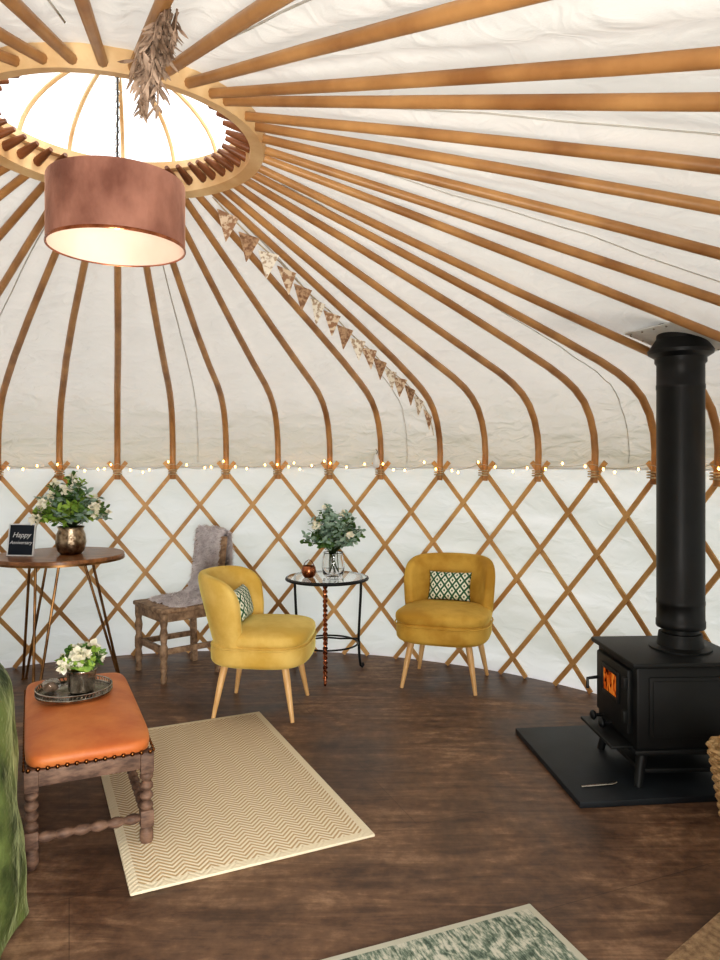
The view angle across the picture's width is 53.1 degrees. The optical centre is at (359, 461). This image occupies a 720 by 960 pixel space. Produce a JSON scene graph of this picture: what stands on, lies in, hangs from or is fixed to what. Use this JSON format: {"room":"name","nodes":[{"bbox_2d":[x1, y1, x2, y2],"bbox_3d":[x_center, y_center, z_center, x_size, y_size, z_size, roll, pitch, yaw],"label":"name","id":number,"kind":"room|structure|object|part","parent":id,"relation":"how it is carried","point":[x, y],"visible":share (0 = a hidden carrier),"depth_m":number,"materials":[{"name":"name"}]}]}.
{"room":"traditional dwelling","nodes":[
{"label":"traditional dwelling","id":0,"kind":"room"},
{"bbox_2d":[0,0,719,470],"bbox_3d":[-0.781,-0.520,2.323,5.874,1.130,5.871,0,0,0],"label":"ceiling","id":1,"kind":"structure","parent":0,"point":[553,30],"depth_m":3.28,"materials":[{"name":"fabric"}]},
{"bbox_2d":[36,463,78,468],"label":"fairy lights","id":2,"kind":"object","parent":1,"relation":"attached to","point":[57,463],"depth_m":4.83},
{"bbox_2d":[256,462,294,467],"label":"fairy lights","id":3,"kind":"object","parent":1,"relation":"attached to","point":[293,462],"depth_m":5.11},
{"bbox_2d":[320,460,356,468],"label":"fairy lights","id":4,"kind":"object","parent":1,"relation":"attached to","point":[354,468],"depth_m":5.03},
{"bbox_2d":[404,461,452,471],"label":"fairy lights","id":5,"kind":"object","parent":1,"relation":"attached to","point":[424,461],"depth_m":4.84},
{"bbox_2d":[457,461,499,473],"label":"fairy lights","id":6,"kind":"object","parent":1,"relation":"attached to","point":[477,461],"depth_m":4.66},
{"bbox_2d":[0,651,719,959],"bbox_3d":[-0.783,1.420,2.320,5.940,0.100,5.940,0,0,0],"label":"floor","id":7,"kind":"structure","parent":0,"point":[466,822],"depth_m":2.54,"materials":[{"name":"brown wood"}]},
{"bbox_2d":[0,663,28,957],"bbox_3d":[-1.446,0.946,1.531,0.945,0.848,1.551,0,0,0],"label":"sofa","id":8,"kind":"object","parent":7,"relation":"on","point":[14,909],"visible":1,"depth_m":2.05,"materials":[{"name":"green fabric"}]},
{"bbox_2d":[0,547,124,682],"bbox_3d":[-1.845,0.971,4.420,0.765,0.814,0.765,0,0,0],"label":"round bistro table","id":9,"kind":"object","parent":7,"relation":"on","point":[45,558],"visible":0.87,"depth_m":4.30,"materials":[{"name":"brown wood"}]},
{"bbox_2d":[6,524,36,555],"bbox_3d":[-2.026,0.467,4.336,0.170,0.192,0.088,0,0,6],"label":"sign","id":10,"kind":"object","parent":9,"relation":"on","point":[21,537],"visible":1,"depth_m":4.31,"materials":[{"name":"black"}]},
{"bbox_2d":[28,471,111,554],"bbox_3d":[-1.769,0.308,4.419,0.467,0.511,0.461,0,0,0],"label":"flower vase","id":11,"kind":"object","parent":9,"relation":"on","point":[68,505],"visible":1,"depth_m":4.34,"materials":[{"name":"metal"}]},
{"bbox_2d":[22,673,154,871],"bbox_3d":[-1.122,1.160,2.908,0.434,0.420,0.952,0,0,-25],"label":"upholstered bench","id":12,"kind":"object","parent":7,"relation":"on","point":[108,734],"visible":0.94,"depth_m":2.55,"materials":[{"name":"orange leather"}]},
{"bbox_2d":[34,675,112,703],"bbox_3d":[-1.175,0.933,2.960,0.300,0.032,0.300,0,0,-25],"label":"serving tray","id":13,"kind":"object","parent":12,"relation":"on","point":[102,688],"visible":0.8,"depth_m":2.91,"materials":[{"name":"silver metal"}]},
{"bbox_2d":[42,678,59,691],"bbox_3d":[-1.265,0.914,2.950,0.070,0.052,0.060,0,0,-30],"label":"glass jar","id":14,"kind":"object","parent":13,"relation":"on","point":[52,684],"visible":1,"depth_m":2.93,"materials":[{"name":"clear glass"}]},
{"bbox_2d":[54,638,106,694],"bbox_3d":[-1.150,0.841,2.961,0.204,0.204,0.207,0,0,-13],"label":"potted flowers","id":15,"kind":"object","parent":13,"relation":"on","point":[79,662],"visible":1,"depth_m":2.91,"materials":[{"name":"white plant"}]},
{"bbox_3d":[-1.122,1.201,2.908,0.424,0.338,0.941,0,0,-25],"label":"frame","id":16,"kind":"part","parent":12,"relation":"part of","materials":[{"name":"brown wood"}]},
{"bbox_2d":[22,673,154,773],"bbox_3d":[-1.122,0.997,2.908,0.434,0.094,0.952,0,0,-25],"label":"cushion","id":17,"kind":"object","parent":12,"relation":"on","point":[111,729],"depth_m":2.59,"materials":[{"name":"orange leather"}]},
{"bbox_2d":[133,524,235,683],"bbox_3d":[-1.152,0.895,4.750,0.554,0.952,0.469,0,0,-40],"label":"wooden dining chair","id":18,"kind":"object","parent":7,"relation":"on","point":[213,547],"visible":0.86,"depth_m":4.72,"materials":[{"name":"brown wood"}]},
{"bbox_2d":[148,524,235,607],"bbox_3d":[-1.129,0.682,4.772,0.477,0.526,0.465,0,0,-40],"label":"sheepskin throw","id":19,"kind":"object","parent":18,"relation":"on","point":[213,547],"depth_m":4.78,"materials":[{"name":"grey fur"}]},
{"bbox_2d":[101,712,374,895],"bbox_3d":[-0.636,1.363,3.095,0.860,0.011,1.430,0,0,-25],"label":"rug","id":20,"kind":"object","parent":7,"relation":"on","point":[231,793],"visible":0.8,"depth_m":2.85,"materials":[{"name":"fabric"}]},
{"bbox_2d":[198,565,316,722],"bbox_3d":[-0.577,0.990,4.033,0.646,0.766,0.590,0,0,6],"label":"armchair","id":21,"kind":"object","parent":7,"relation":"on","point":[243,636],"visible":1,"depth_m":3.81,"materials":[{"name":"yellow fabric"}]},
{"bbox_3d":[-0.748,0.835,4.051,0.303,0.456,0.587,0,0,6],"label":"backrest","id":22,"kind":"part","parent":21,"relation":"part of","materials":[{"name":"yellow fabric"}]},
{"bbox_2d":[233,584,252,621],"bbox_3d":[-0.669,0.795,4.043,0.090,0.184,0.276,-16,-2,6],"label":"lumbar pillow","id":23,"kind":"object","parent":21,"relation":"on","point":[242,592],"depth_m":4.01,"materials":[{"name":"green fabric"}]},
{"bbox_3d":[-0.532,0.991,4.029,0.556,0.224,0.590,0,0,6],"label":"seat","id":24,"kind":"part","parent":21,"relation":"part of","materials":[{"name":"yellow fabric"}]},
{"bbox_2d":[285,570,368,685],"bbox_3d":[-0.213,1.055,4.655,0.542,0.630,0.551,0,0,0],"label":"side table","id":25,"kind":"object","parent":7,"relation":"on","point":[348,578],"visible":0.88,"depth_m":4.53,"materials":[{"name":"black metal"}]},
{"bbox_2d":[302,560,315,577],"bbox_3d":[-0.328,0.682,4.620,0.096,0.115,0.096,0,0,0],"label":"copper mug","id":26,"kind":"object","parent":25,"relation":"on","point":[308,571],"visible":1,"depth_m":4.59,"materials":[{"name":"orange metal"}]},
{"bbox_2d":[300,504,365,577],"bbox_3d":[-0.176,0.503,4.662,0.440,0.472,0.445,0,0,0],"label":"vase","id":27,"kind":"object","parent":25,"relation":"on","point":[332,536],"visible":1,"depth_m":4.60,"materials":[{"name":"clear glass"}]},
{"bbox_2d":[394,553,494,695],"bbox_3d":[0.545,0.990,4.530,0.590,0.766,0.646,0,0,19],"label":"armchair","id":28,"kind":"object","parent":7,"relation":"on","point":[449,597],"visible":1,"depth_m":4.48,"materials":[{"name":"yellow fabric"}]},
{"bbox_3d":[0.531,0.991,4.488,0.590,0.224,0.556,0,0,19],"label":"seat","id":29,"kind":"part","parent":28,"relation":"part of","materials":[{"name":"yellow fabric"}]},
{"bbox_3d":[0.601,0.835,4.693,0.587,0.456,0.303,0,0,19],"label":"backrest","id":30,"kind":"part","parent":28,"relation":"part of","materials":[{"name":"yellow fabric"}]},
{"bbox_2d":[428,571,471,601],"bbox_3d":[0.576,0.795,4.618,0.276,0.184,0.090,0,-16,19],"label":"lumbar pillow","id":31,"kind":"object","parent":28,"relation":"on","point":[454,587],"depth_m":4.58,"materials":[{"name":"green fabric"}]},
{"bbox_2d":[322,904,587,959],"bbox_3d":[0.012,1.365,1.479,1.500,0.009,1.000,0,0,-22],"label":"patterned rug","id":32,"kind":"object","parent":7,"relation":"on","point":[520,932],"visible":1,"depth_m":2.04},
{"bbox_2d":[516,725,716,807],"bbox_3d":[1.235,1.357,3.285,0.820,0.026,0.800,0,0,-6],"label":"hearth slab","id":33,"kind":"object","parent":7,"relation":"on","point":[571,755],"visible":0.61,"depth_m":3.09,"materials":[{"name":"stone"}]},
{"bbox_2d":[581,781,617,787],"bbox_3d":[0.991,1.334,2.980,0.162,0.016,0.010,0,0,-10],"label":"poker","id":34,"kind":"object","parent":33,"relation":"on","point":[615,782],"visible":1,"depth_m":2.98,"materials":[{"name":"silver metal"}]},
{"bbox_2d":[581,629,719,787],"bbox_3d":[1.325,1.051,3.188,0.580,0.594,0.470,0,0,-3],"label":"wood stove","id":35,"kind":"object","parent":33,"relation":"on","point":[658,697],"visible":1,"depth_m":2.98,"materials":[{"name":"metal"}]},
{"bbox_2d":[624,322,719,635],"bbox_3d":[1.420,-0.239,3.190,0.328,1.982,0.340,0,0,-22],"label":"flue","id":36,"kind":"object","parent":35,"relation":"on","point":[680,354],"visible":0.8,"depth_m":3.11,"materials":[{"name":"black metal"}]},
{"bbox_2d":[665,912,719,959],"bbox_3d":[1.232,1.357,1.995,0.750,0.022,0.450,0,0,-40],"label":"rug","id":37,"kind":"object","parent":7,"relation":"on","point":[704,944],"visible":1,"depth_m":2.00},
{"bbox_2d":[705,735,719,815],"bbox_3d":[1.480,1.226,2.730,0.310,0.281,0.304,0,0,24],"label":"wicker basket","id":38,"kind":"object","parent":7,"relation":"on","point":[713,744],"visible":1,"depth_m":2.74,"materials":[{"name":"brown wicker"}]},
{"bbox_2d":[0,467,719,693],"bbox_3d":[-0.786,0.703,2.320,5.869,1.335,5.867,0,0,0],"label":"wall","id":39,"kind":"structure","parent":0,"point":[596,513],"depth_m":4.95,"materials":[{"name":"fabric"}]},
{"bbox_2d":[83,463,143,472],"label":"fairy lights","id":40,"kind":"object","parent":39,"relation":"attached to","point":[110,463],"depth_m":4.96},
{"bbox_2d":[511,464,554,472],"label":"fairy lights","id":41,"kind":"object","parent":39,"relation":"attached to","point":[531,464],"depth_m":4.45},
{"bbox_2d":[577,464,655,473],"label":"fairy lights","id":42,"kind":"object","parent":39,"relation":"attached to","point":[584,464],"depth_m":4.00},
{"bbox_2d":[0,460,719,693],"bbox_3d":[-0.783,0.681,2.320,5.779,1.380,5.779,0,0,0],"label":"wall","id":43,"kind":"structure","parent":0,"point":[512,509],"depth_m":4.84,"materials":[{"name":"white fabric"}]},
{"bbox_2d":[0,0,719,486],"bbox_3d":[-0.776,-0.486,2.316,5.764,1.219,5.771,0,0,0],"label":"poles","id":44,"kind":"object","parent":43,"relation":"attached to","point":[705,58],"visible":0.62,"depth_m":2.41,"materials":[{"name":"brown wood"}]},
{"bbox_2d":[0,42,265,198],"bbox_3d":[-0.783,-1.195,2.320,1.000,0.360,1.000,0,0,0],"label":"ring","id":45,"kind":"object","parent":44,"relation":"attached to","point":[86,62],"visible":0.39,"depth_m":2.41,"materials":[{"name":"brown wood"}]},
{"bbox_2d":[44,77,185,266],"bbox_3d":[-0.783,-1.003,2.320,0.433,0.634,0.433,0,0,0],"label":"pendant lamp","id":46,"kind":"object","parent":45,"relation":"hanging from","point":[103,210],"visible":0.99,"depth_m":2.17,"materials":[{"name":"fabric"}]},
{"bbox_3d":[-0.783,-0.792,2.320,0.433,0.212,0.433,0,0,0],"label":"lamp shade","id":47,"kind":"part","parent":46,"relation":"part of","materials":[{"name":"fabric"}]},
{"bbox_3d":[-0.770,-1.075,2.280,0.364,0.490,0.338,0,0,0],"label":"frame","id":48,"kind":"part","parent":46,"relation":"part of","materials":[{"name":"black metal"}]},
{"bbox_2d":[117,7,187,124],"bbox_3d":[-0.405,-0.798,1.418,0.126,0.264,0.100,0,0,0],"label":"flower garland","id":49,"kind":"object","parent":44,"relation":"hanging from","point":[160,44],"visible":1,"depth_m":1.41,"materials":[{"name":"plant"}]},
{"bbox_2d":[212,197,433,435],"bbox_3d":[-0.041,-0.594,3.794,0.080,0.836,2.344,0,0,26],"label":"bunting","id":50,"kind":"object","parent":44,"relation":"hanging from","point":[228,221],"visible":1,"depth_m":3.47,"materials":[{"name":"fabric"}]},
{"bbox_2d":[373,449,379,467],"bbox_3d":[0.111,-0.026,4.959,0.048,0.133,0.104,0,0,0],"label":"bulb","id":51,"kind":"object","parent":44,"relation":"hanging from","point":[376,462],"visible":1,"depth_m":4.92,"materials":[{"name":"white glass"}]}
]}

